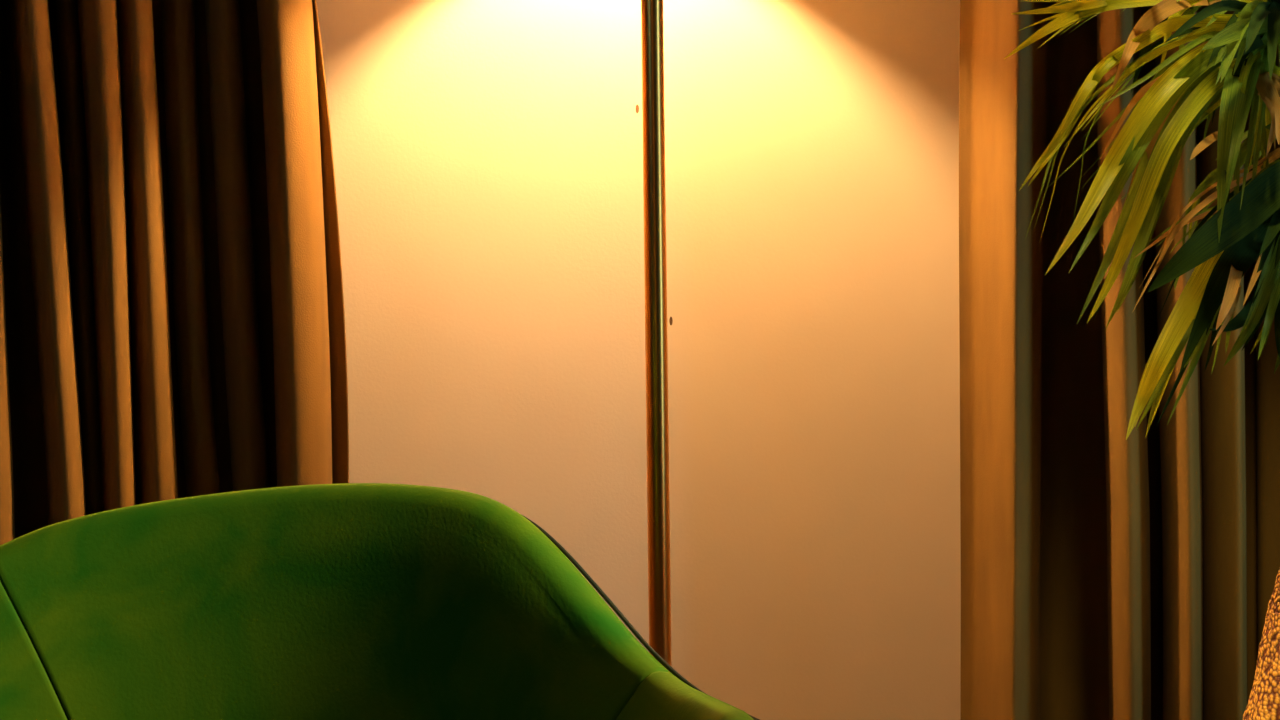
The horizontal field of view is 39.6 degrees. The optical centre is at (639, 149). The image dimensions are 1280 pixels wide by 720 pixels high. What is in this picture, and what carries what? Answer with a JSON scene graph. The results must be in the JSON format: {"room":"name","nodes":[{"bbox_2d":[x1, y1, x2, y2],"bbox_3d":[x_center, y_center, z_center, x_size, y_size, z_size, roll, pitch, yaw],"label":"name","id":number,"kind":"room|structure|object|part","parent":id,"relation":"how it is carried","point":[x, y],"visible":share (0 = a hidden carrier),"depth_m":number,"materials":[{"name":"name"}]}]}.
{"room":"living room","nodes":[
{"label":"living room","id":0,"kind":"room"},
{"bbox_2d":[316,0,960,719],"bbox_3d":[0.075,-0.100,3.050,3.850,2.600,0.100,0,0,0],"label":"wall","id":1,"kind":"structure","parent":0,"point":[488,154],"depth_m":3.00,"materials":[{"name":"paint"}]},
{"bbox_3d":[0.075,-1.450,1.100,3.850,0.100,4.000,0,0,0],"label":"ceiling","id":2,"kind":"structure","parent":0,"visible":0},
{"bbox_3d":[-0.780,-1.324,2.500,0.696,0.152,0.579,0,0,0],"label":"curtain rod","id":3,"kind":"object","parent":2,"relation":"hanging from","visible":0},
{"bbox_2d":[0,0,348,544],"bbox_3d":[-0.796,-0.025,2.551,0.798,2.390,0.337,0,0,-43],"label":"curtain","id":4,"kind":"object","parent":3,"relation":"hanging from","point":[172,313],"visible":0.74,"depth_m":2.60,"materials":[{"name":"beige fabric"}]},
{"bbox_3d":[0.795,-1.324,2.660,0.666,0.152,0.302,0,0,0],"label":"curtain rod","id":5,"kind":"object","parent":2,"relation":"hanging from","visible":0},
{"bbox_2d":[959,0,1279,719],"bbox_3d":[0.868,-0.025,2.653,0.774,2.390,0.432,0,0,0],"label":"curtain","id":6,"kind":"object","parent":5,"relation":"hanging from","point":[1105,575],"visible":0.75,"depth_m":2.64,"materials":[{"name":"beige fabric"}]},
{"bbox_3d":[0.075,1.250,1.100,3.850,0.100,4.000,0,0,0],"label":"floor","id":7,"kind":"structure","parent":0,"visible":0},
{"bbox_2d":[0,483,759,719],"bbox_3d":[-0.369,0.754,1.430,1.072,0.897,0.535,0,0,23],"label":"armchair","id":8,"kind":"object","parent":7,"relation":"on","point":[340,601],"visible":1,"depth_m":1.62,"materials":[{"name":"green fabric"}]},
{"bbox_3d":[-0.681,0.634,1.603,0.445,0.531,0.183,0,0,-24],"label":"armrest","id":9,"kind":"part","parent":8,"relation":"part of","materials":[{"name":"green fabric"}]},
{"bbox_3d":[-0.024,0.646,1.318,0.180,0.508,0.424,0,0,-18],"label":"armrest","id":10,"kind":"part","parent":8,"relation":"part of","materials":[{"name":"green fabric"}]},
{"bbox_2d":[641,0,671,672],"bbox_3d":[-0.036,0.181,2.696,0.453,2.037,0.462,0,0,0],"label":"floor lamp","id":11,"kind":"object","parent":7,"relation":"on","point":[652,21],"visible":0.84,"depth_m":2.61,"materials":[{"name":"gold metal"}]},
{"bbox_2d":[1004,0,1279,719],"bbox_3d":[0.689,0.477,2.013,0.554,1.445,0.503,0,0,0],"label":"potted plant","id":12,"kind":"object","parent":7,"relation":"on","point":[1234,68],"visible":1,"depth_m":1.99,"materials":[{"name":"green plant"}]}
]}

